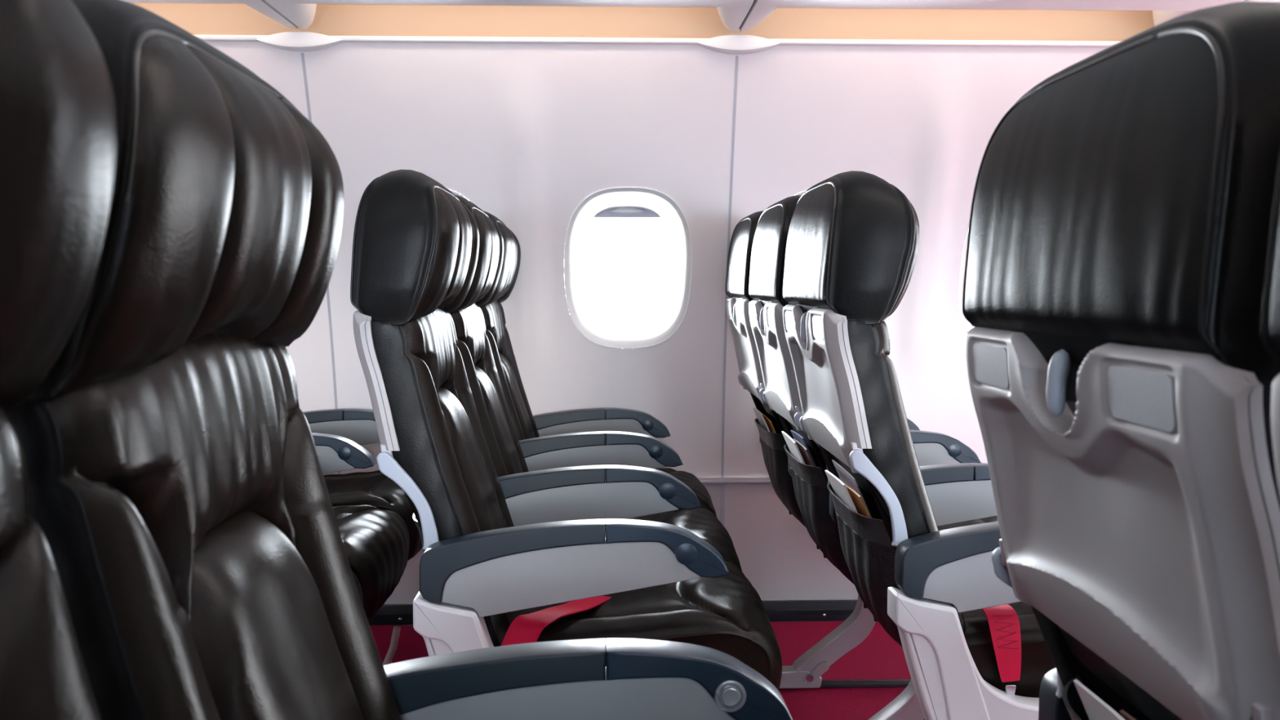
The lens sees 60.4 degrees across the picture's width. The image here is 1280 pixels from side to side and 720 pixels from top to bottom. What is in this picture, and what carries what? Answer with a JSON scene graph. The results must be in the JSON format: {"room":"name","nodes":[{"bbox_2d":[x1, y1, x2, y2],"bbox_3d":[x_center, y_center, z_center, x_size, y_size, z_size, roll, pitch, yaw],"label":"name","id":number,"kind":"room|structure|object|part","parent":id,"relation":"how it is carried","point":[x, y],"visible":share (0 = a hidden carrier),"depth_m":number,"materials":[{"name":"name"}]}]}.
{"room":"aircraft cabin","nodes":[
{"label":"aircraft cabin","id":0,"kind":"room"},
{"bbox_2d":[369,621,924,719],"bbox_3d":[0.022,0.926,1.435,5.710,0.050,3.930,0,4,-2],"label":"floor","id":1,"kind":"structure","parent":0,"point":[878,656],"depth_m":2.89,"materials":[{"name":"carpet"}]},
{"bbox_2d":[0,0,116,719],"bbox_3d":[-0.052,0.382,0.383,0.682,1.183,0.506,0,4,-2],"label":"passenger seat","id":2,"kind":"object","parent":1,"relation":"on","point":[58,117],"visible":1,"depth_m":0.47,"materials":[{"name":"black leather"}]},
{"bbox_2d":[351,571,363,605],"bbox_3d":[-0.856,0.271,1.871,0.684,1.172,0.507,0,4,-2],"label":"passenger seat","id":3,"kind":"object","parent":1,"relation":"on","point":[356,580],"visible":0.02,"depth_m":2.09,"materials":[{"name":"black leather"}]},
{"bbox_2d":[302,408,422,665],"bbox_3d":[-0.888,0.205,2.891,0.683,1.183,0.554,0,4,-2],"label":"passenger seat","id":4,"kind":"object","parent":1,"relation":"on","point":[338,434],"visible":0.1,"depth_m":2.76,"materials":[{"name":"black leather"}]},
{"bbox_3d":[-0.878,0.261,2.648,0.392,0.114,0.040,0,4,-2],"label":"armrest","id":5,"kind":"part","parent":4,"relation":"part of","materials":[{"name":"grey plastic"}]},
{"bbox_3d":[-0.893,0.226,3.147,0.392,0.114,0.040,0,4,-2],"label":"armrest","id":6,"kind":"part","parent":4,"relation":"part of","materials":[{"name":"grey plastic"}]},
{"bbox_2d":[323,470,422,560],"bbox_3d":[-0.805,0.412,2.912,0.516,0.189,0.437,0,4,-2],"label":"seat cushion","id":7,"kind":"object","parent":4,"relation":"on","point":[374,488],"depth_m":2.77,"materials":[{"name":"black leather"}]},
{"bbox_2d":[333,505,409,619],"bbox_3d":[-0.872,0.242,2.367,0.690,1.183,0.516,0,4,-2],"label":"passenger seat","id":8,"kind":"object","parent":1,"relation":"on","point":[376,541],"visible":0.1,"depth_m":2.35,"materials":[{"name":"black leather"}]},
{"bbox_2d":[6,0,792,719],"bbox_3d":[-0.079,0.341,0.880,0.682,1.172,0.504,0,4,-2],"label":"passenger seat","id":9,"kind":"object","parent":1,"relation":"on","point":[178,495],"visible":0.89,"depth_m":0.74,"materials":[{"name":"black leather"}]},
{"bbox_3d":[-0.287,0.243,0.841,0.237,0.537,0.436,0,4,-2],"label":"backrest","id":10,"kind":"part","parent":9,"relation":"part of","materials":[{"name":"black leather"}]},
{"bbox_3d":[-0.084,0.369,1.107,0.392,0.114,0.040,0,4,-2],"label":"armrest","id":11,"kind":"part","parent":9,"relation":"part of","materials":[{"name":"grey plastic"}]},
{"bbox_2d":[350,169,782,690],"bbox_3d":[-0.112,0.270,1.894,0.684,1.172,0.507,0,4,-2],"label":"passenger seat","id":12,"kind":"object","parent":1,"relation":"on","point":[486,580],"visible":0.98,"depth_m":1.68,"materials":[{"name":"black leather"}]},
{"bbox_2d":[352,310,439,550],"bbox_3d":[-0.383,0.093,1.900,0.135,0.370,0.452,0,4,-2],"label":"frame","id":13,"kind":"object","parent":12,"relation":"on","point":[397,350],"depth_m":1.68,"materials":[{"name":"grey"}]},
{"bbox_3d":[-0.321,0.168,1.907,0.237,0.537,0.436,0,4,-2],"label":"backrest","id":14,"kind":"part","parent":12,"relation":"part of","materials":[{"name":"black leather"}]},
{"bbox_3d":[-0.102,0.329,1.675,0.392,0.114,0.040,0,4,-2],"label":"armrest","id":15,"kind":"part","parent":12,"relation":"part of","materials":[{"name":"grey plastic"}]},
{"bbox_2d":[507,560,782,690],"bbox_3d":[-0.029,0.480,1.939,0.516,0.189,0.437,0,4,-2],"label":"seat cushion","id":16,"kind":"object","parent":12,"relation":"on","point":[726,614],"depth_m":1.75,"materials":[{"name":"black leather"}]},
{"bbox_2d":[449,195,742,570],"bbox_3d":[-0.129,0.240,2.390,0.690,1.183,0.516,0,4,-2],"label":"passenger seat","id":17,"kind":"object","parent":1,"relation":"on","point":[627,491],"visible":0.29,"depth_m":2.18,"materials":[{"name":"black leather"}]},
{"bbox_3d":[-0.118,0.294,2.173,0.392,0.114,0.040,0,4,-2],"label":"armrest","id":18,"kind":"part","parent":17,"relation":"part of","materials":[{"name":"grey plastic"}]},
{"bbox_2d":[604,507,742,570],"bbox_3d":[-0.045,0.445,2.437,0.516,0.189,0.437,0,4,-2],"label":"seat cushion","id":19,"kind":"object","parent":17,"relation":"on","point":[702,522],"depth_m":2.40,"materials":[{"name":"black leather"}]},
{"bbox_2d":[480,210,716,516],"bbox_3d":[-0.144,0.203,2.915,0.683,1.183,0.554,0,4,-2],"label":"passenger seat","id":20,"kind":"object","parent":1,"relation":"on","point":[578,437],"visible":0.22,"depth_m":2.73,"materials":[{"name":"black leather"}]},
{"bbox_3d":[-0.134,0.259,2.672,0.392,0.114,0.040,0,4,-2],"label":"armrest","id":21,"kind":"part","parent":20,"relation":"part of","materials":[{"name":"grey plastic"}]},
{"bbox_3d":[-0.150,0.224,3.170,0.392,0.114,0.040,0,4,-2],"label":"armrest","id":22,"kind":"part","parent":20,"relation":"part of","materials":[{"name":"grey plastic"}]},
{"bbox_2d":[604,467,716,516],"bbox_3d":[-0.061,0.410,2.936,0.516,0.189,0.437,0,4,-2],"label":"seat cushion","id":23,"kind":"object","parent":20,"relation":"on","point":[703,495],"depth_m":2.91,"materials":[{"name":"black leather"}]},
{"bbox_2d":[725,210,981,688],"bbox_3d":[0.584,0.202,2.938,0.683,1.183,0.554,0,4,-2],"label":"passenger seat","id":24,"kind":"object","parent":1,"relation":"on","point":[931,448],"visible":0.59,"depth_m":2.72,"materials":[{"name":"black leather"}]},
{"bbox_2d":[725,297,777,413],"bbox_3d":[0.313,0.022,2.920,0.135,0.370,0.452,0,4,-2],"label":"tray","id":25,"kind":"object","parent":24,"relation":"on","point":[750,375],"depth_m":2.89,"materials":[{"name":"grey plastic"}]},
{"bbox_3d":[0.375,0.096,2.927,0.237,0.537,0.436,0,4,-2],"label":"backrest","id":26,"kind":"part","parent":24,"relation":"part of","materials":[{"name":"grey plastic"}]},
{"bbox_2d":[752,407,769,431],"bbox_3d":[0.346,0.204,2.965,0.066,0.141,0.167,0,4,-1],"label":"magazine","id":27,"kind":"object","parent":24,"relation":"in","point":[759,415],"visible":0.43,"depth_m":2.95,"materials":[{"name":"white paper"}]},
{"bbox_2d":[761,413,776,433],"bbox_3d":[0.361,0.213,2.913,0.059,0.129,0.164,0,4,-3],"label":"leaflet","id":28,"kind":"object","parent":24,"relation":"in","point":[771,427],"visible":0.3,"depth_m":2.90,"materials":[{"name":"orange paper"}]},
{"bbox_3d":[0.432,0.766,2.726,0.063,0.053,0.054,0,4,-2],"label":"toggle plate","id":29,"kind":"part","parent":24,"relation":"part of","materials":[{"name":"silver metal"}]},
{"bbox_3d":[0.499,0.635,2.719,0.231,0.306,0.034,0,4,-2],"label":"leg","id":30,"kind":"part","parent":24,"relation":"part of","materials":[{"name":"silver metal"}]},
{"bbox_3d":[0.594,0.257,2.695,0.392,0.114,0.040,0,4,-2],"label":"armrest","id":31,"kind":"part","parent":24,"relation":"part of","materials":[{"name":"grey plastic"}]},
{"bbox_2d":[748,195,998,719],"bbox_3d":[0.599,0.239,2.413,0.690,1.183,0.516,0,4,-2],"label":"passenger seat","id":32,"kind":"object","parent":1,"relation":"on","point":[960,494],"visible":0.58,"depth_m":2.27,"materials":[{"name":"black leather"}]},
{"bbox_2d":[748,300,829,484],"bbox_3d":[0.329,0.057,2.422,0.135,0.370,0.452,0,4,-2],"label":"tray","id":33,"kind":"object","parent":32,"relation":"on","point":[781,394],"depth_m":2.35,"materials":[{"name":"grey plastic"}]},
{"bbox_3d":[0.391,0.131,2.429,0.237,0.537,0.436,0,4,-2],"label":"backrest","id":34,"kind":"part","parent":32,"relation":"part of","materials":[{"name":"grey plastic"}]},
{"bbox_2d":[781,431,805,464],"bbox_3d":[0.362,0.239,2.464,0.066,0.141,0.167,0,4,-2],"label":"magazine","id":35,"kind":"object","parent":32,"relation":"in","point":[791,443],"visible":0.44,"depth_m":2.45,"materials":[{"name":"white paper"}]},
{"bbox_2d":[790,430,816,466],"bbox_3d":[0.378,0.234,2.428,0.067,0.148,0.170,0,4,-1],"label":"leaflet","id":36,"kind":"object","parent":32,"relation":"in","point":[796,436],"visible":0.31,"depth_m":2.39,"materials":[{"name":"blue paper"}]},
{"bbox_2d":[793,438,814,466],"bbox_3d":[0.377,0.246,2.401,0.061,0.129,0.160,0,4,-2],"label":"leaflet","id":37,"kind":"object","parent":32,"relation":"in","point":[803,451],"visible":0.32,"depth_m":2.39,"materials":[{"name":"brown paper"}]},
{"bbox_3d":[0.515,0.670,2.220,0.231,0.306,0.034,0,4,-2],"label":"leg","id":38,"kind":"part","parent":32,"relation":"part of","materials":[{"name":"silver metal"}]},
{"bbox_2d":[822,515,998,608],"bbox_3d":[0.682,0.444,2.460,0.516,0.189,0.437,0,4,-2],"label":"seat cushion","id":39,"kind":"object","parent":32,"relation":"on","point":[840,562],"depth_m":2.37,"materials":[{"name":"black leather"}]},
{"bbox_3d":[0.610,0.292,2.196,0.392,0.114,0.040,0,4,-2],"label":"armrest","id":40,"kind":"part","parent":32,"relation":"part of","materials":[{"name":"grey plastic"}]},
{"bbox_2d":[782,170,1055,719],"bbox_3d":[0.616,0.268,1.917,0.684,1.172,0.507,0,4,-2],"label":"passenger seat","id":41,"kind":"object","parent":1,"relation":"on","point":[973,650],"visible":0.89,"depth_m":1.71,"materials":[{"name":"black leather"}]},
{"bbox_2d":[824,469,857,512],"bbox_3d":[0.379,0.278,1.974,0.066,0.141,0.167,0,4,-1],"label":"magazine","id":42,"kind":"object","parent":41,"relation":"in","point":[839,488],"visible":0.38,"depth_m":1.96,"materials":[{"name":"white paper"}]},
{"bbox_2d":[782,304,907,546],"bbox_3d":[0.344,0.092,1.923,0.135,0.370,0.452,0,4,-2],"label":"tray","id":43,"kind":"object","parent":41,"relation":"on","point":[852,406],"depth_m":1.71,"materials":[{"name":"grey plastic"}]},
{"bbox_2d":[831,459,871,517],"bbox_3d":[0.393,0.271,1.944,0.074,0.166,0.175,0,4,-3],"label":"card","id":44,"kind":"object","parent":41,"relation":"in","point":[846,477],"visible":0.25,"depth_m":1.93,"materials":[{"name":"grey paper"}]},
{"bbox_2d":[844,484,870,517],"bbox_3d":[0.392,0.285,1.911,0.059,0.129,0.164,0,4,-1],"label":"leaflet","id":45,"kind":"object","parent":41,"relation":"in","point":[859,504],"visible":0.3,"depth_m":1.88,"materials":[{"name":"orange paper"}]},
{"bbox_3d":[0.406,0.166,1.930,0.237,0.537,0.436,0,4,-2],"label":"backrest","id":46,"kind":"part","parent":41,"relation":"part of","materials":[{"name":"black leather"}]},
{"bbox_2d":[873,601,1055,697],"bbox_3d":[0.698,0.479,1.962,0.516,0.189,0.437,0,4,-2],"label":"seat cushion","id":47,"kind":"object","parent":41,"relation":"on","point":[1037,660],"depth_m":1.74,"materials":[{"name":"black leather"}]},
{"bbox_3d":[0.625,0.328,1.698,0.392,0.114,0.040,0,4,-2],"label":"armrest","id":48,"kind":"part","parent":41,"relation":"part of","materials":[{"name":"grey plastic"}]},
{"bbox_2d":[962,1,1279,719],"bbox_3d":[0.648,0.340,0.903,0.682,1.172,0.504,0,4,-2],"label":"passenger seat","id":49,"kind":"object","parent":1,"relation":"on","point":[1122,375],"visible":1,"depth_m":0.73,"materials":[{"name":"black leather"}]},
{"bbox_2d":[1073,679,1124,719],"bbox_3d":[0.414,0.354,0.889,0.065,0.140,0.162,0,4,-2],"label":"magazine","id":50,"kind":"object","parent":49,"relation":"in","point":[1095,708],"visible":1,"depth_m":0.93,"materials":[{"name":"white paper"}]},
{"bbox_2d":[965,327,1279,719],"bbox_3d":[0.379,0.167,0.856,0.135,0.370,0.452,0,4,-2],"label":"seat back","id":51,"kind":"object","parent":49,"relation":"on","point":[1133,476],"depth_m":0.75,"materials":[{"name":"grey plastic"}]},
{"bbox_2d":[1119,709,1136,719],"bbox_3d":[0.428,0.357,0.832,0.061,0.131,0.162,0,4,-1],"label":"leaflet","id":52,"kind":"object","parent":49,"relation":"on","point":[1126,716],"visible":1,"depth_m":0.90,"materials":[{"name":"brown paper"}]},
{"bbox_3d":[0.440,0.241,0.864,0.237,0.537,0.436,0,4,-2],"label":"backrest","id":53,"kind":"part","parent":49,"relation":"part of","materials":[{"name":"grey plastic"}]},
{"bbox_2d":[1260,153,1279,493],"bbox_3d":[0.651,0.380,0.406,0.682,1.183,0.506,0,4,-2],"label":"passenger seat","id":54,"kind":"object","parent":1,"relation":"on","point":[1270,314],"visible":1,"depth_m":0.54,"materials":[{"name":"black leather"}]},
{"bbox_2d":[1271,373,1279,493],"bbox_3d":[0.381,0.202,0.357,0.135,0.370,0.452,0,4,-2],"label":"tray","id":55,"kind":"object","parent":54,"relation":"on","point":[1275,396],"depth_m":0.54,"materials":[{"name":"grey plastic"}]},
{"bbox_2d":[205,41,1107,604],"bbox_3d":[-0.319,-0.035,3.119,5.717,1.632,0.355,0,4,-2],"label":"wall","id":56,"kind":"structure","parent":0,"point":[525,132],"depth_m":3.04,"materials":[{"name":"white plastic"}]},
{"bbox_2d":[122,0,297,29],"bbox_3d":[-1.441,-1.048,2.376,1.135,0.453,0.896,0,4,-2],"label":"bin","id":57,"kind":"object","parent":56,"relation":"attached to","point":[262,6],"visible":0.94,"depth_m":2.59,"materials":[{"name":"white plastic"}]},
{"bbox_2d":[256,31,342,51],"bbox_3d":[-0.884,-0.829,2.860,0.216,0.046,0.046,0,4,-2],"label":"trim","id":58,"kind":"structure","parent":56,"relation":"attached to","point":[293,41],"depth_m":2.84,"materials":[{"name":"white plastic"}]},
{"bbox_2d":[300,53,340,474],"bbox_3d":[-0.890,-0.224,3.080,0.008,1.187,0.315,0,4,-2],"label":"trim","id":59,"kind":"structure","parent":56,"relation":"attached to","point":[302,54],"depth_m":3.16,"materials":[{"name":"grey plastic"}]},
{"bbox_2d":[448,189,467,199],"bbox_3d":[-0.607,-0.260,3.173,0.366,0.458,0.237,0,4,-2],"label":"window","id":60,"kind":"structure","parent":56,"relation":"in","point":[451,191],"depth_m":3.05,"materials":[{"name":"white plastic"}]},
{"bbox_2d":[264,0,754,32],"bbox_3d":[-0.298,-1.051,2.412,1.135,0.453,0.896,0,4,-2],"label":"bin","id":61,"kind":"object","parent":56,"relation":"attached to","point":[301,13],"visible":1,"depth_m":2.58,"materials":[{"name":"white plastic"}]},
{"bbox_2d":[367,599,857,625],"bbox_3d":[-0.038,0.752,3.296,5.710,0.036,0.131,0,4,-2],"label":"baseboard","id":62,"kind":"structure","parent":56,"relation":"attached to","point":[395,614],"depth_m":3.25,"materials":[{"name":"black plastic"}]},
{"bbox_3d":[-0.324,0.561,3.320,5.717,0.415,0.038,0,4,-2],"label":"panel","id":63,"kind":"part","parent":56,"relation":"part of","materials":[{"name":"grey plastic"}]},
{"bbox_2d":[564,186,692,348],"bbox_3d":[-0.035,-0.261,3.192,0.366,0.458,0.237,0,4,-2],"label":"window","id":64,"kind":"structure","parent":56,"relation":"in","point":[617,202],"depth_m":3.20,"materials":[{"name":"white plastic"}]},
{"bbox_2d":[592,208,661,217],"bbox_3d":[-0.038,-0.437,3.270,0.278,0.029,0.003,0,4,-2],"label":"shade","id":65,"kind":"object","parent":64,"relation":"attached to","point":[609,212],"depth_m":3.27,"materials":[{"name":"grey plastic"}]},
{"bbox_2d":[130,2,1154,40],"bbox_3d":[-0.025,-0.934,2.772,5.710,0.217,0.340,0,4,-2],"label":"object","id":66,"kind":"structure","parent":56,"relation":"attached to","point":[199,19],"depth_m":2.94,"materials":[{"name":"beige plastic"}]},
{"bbox_2d":[193,34,1121,47],"bbox_3d":[-0.028,-0.838,2.890,5.710,0.014,0.022,0,4,-2],"label":"trim","id":67,"kind":"structure","parent":56,"relation":"attached to","point":[204,37],"depth_m":2.88,"materials":[{"name":"white plastic"}]},
{"bbox_2d":[720,483,724,526],"bbox_3d":[0.248,0.543,3.326,0.012,0.350,0.012,0,4,-2],"label":"trim","id":68,"kind":"structure","parent":56,"relation":"attached to","point":[722,485],"depth_m":3.31,"materials":[{"name":"grey"}]},
{"bbox_2d":[720,55,738,477],"bbox_3d":[0.253,-0.226,3.116,0.008,1.187,0.315,0,4,-2],"label":"trim","id":69,"kind":"structure","parent":56,"relation":"attached to","point":[736,56],"depth_m":3.12,"materials":[{"name":"grey plastic"}]},
{"bbox_2d":[700,480,771,483],"bbox_3d":[-0.038,0.367,3.297,5.710,0.006,0.008,0,4,-2],"label":"trim","id":70,"kind":"structure","parent":56,"relation":"attached to","point":[702,482],"depth_m":3.30,"materials":[{"name":"grey"}]},
{"bbox_2d":[697,34,779,54],"bbox_3d":[0.259,-0.831,2.896,0.216,0.046,0.046,0,4,-2],"label":"trim","id":71,"kind":"structure","parent":56,"relation":"attached to","point":[732,44],"depth_m":2.88,"materials":[{"name":"white plastic"}]},
{"bbox_2d":[739,0,755,28],"bbox_3d":[0.273,-0.981,2.442,0.008,0.286,0.870,0,4,-2],"label":"trim","id":72,"kind":"structure","parent":56,"relation":"attached to","point":[754,0],"depth_m":2.76,"materials":[{"name":"grey plastic"}]},
{"bbox_2d":[794,190,806,195],"bbox_3d":[0.536,-0.262,3.210,0.366,0.458,0.237,0,4,-2],"label":"window","id":73,"kind":"structure","parent":56,"relation":"in","point":[803,192],"depth_m":3.08,"materials":[{"name":"white plastic"}]},
{"bbox_2d":[959,232,974,331],"bbox_3d":[1.107,-0.264,3.228,0.366,0.458,0.237,0,4,-2],"label":"window","id":74,"kind":"structure","parent":56,"relation":"in","point":[967,324],"depth_m":3.19,"materials":[{"name":"white plastic"}]},
{"bbox_2d":[739,0,1244,32],"bbox_3d":[0.844,-1.053,2.448,1.135,0.453,0.896,0,4,-2],"label":"bin","id":75,"kind":"object","parent":56,"relation":"attached to","point":[1163,11],"visible":0.71,"depth_m":2.59,"materials":[{"name":"white plastic"}]},
{"bbox_2d":[1243,0,1279,2],"bbox_3d":[1.987,-1.056,2.484,1.135,0.453,0.896,0,4,-2],"label":"bin","id":76,"kind":"object","parent":56,"relation":"attached to","point":[1271,1],"visible":0.02,"depth_m":2.57,"materials":[{"name":"white plastic"}]}
]}

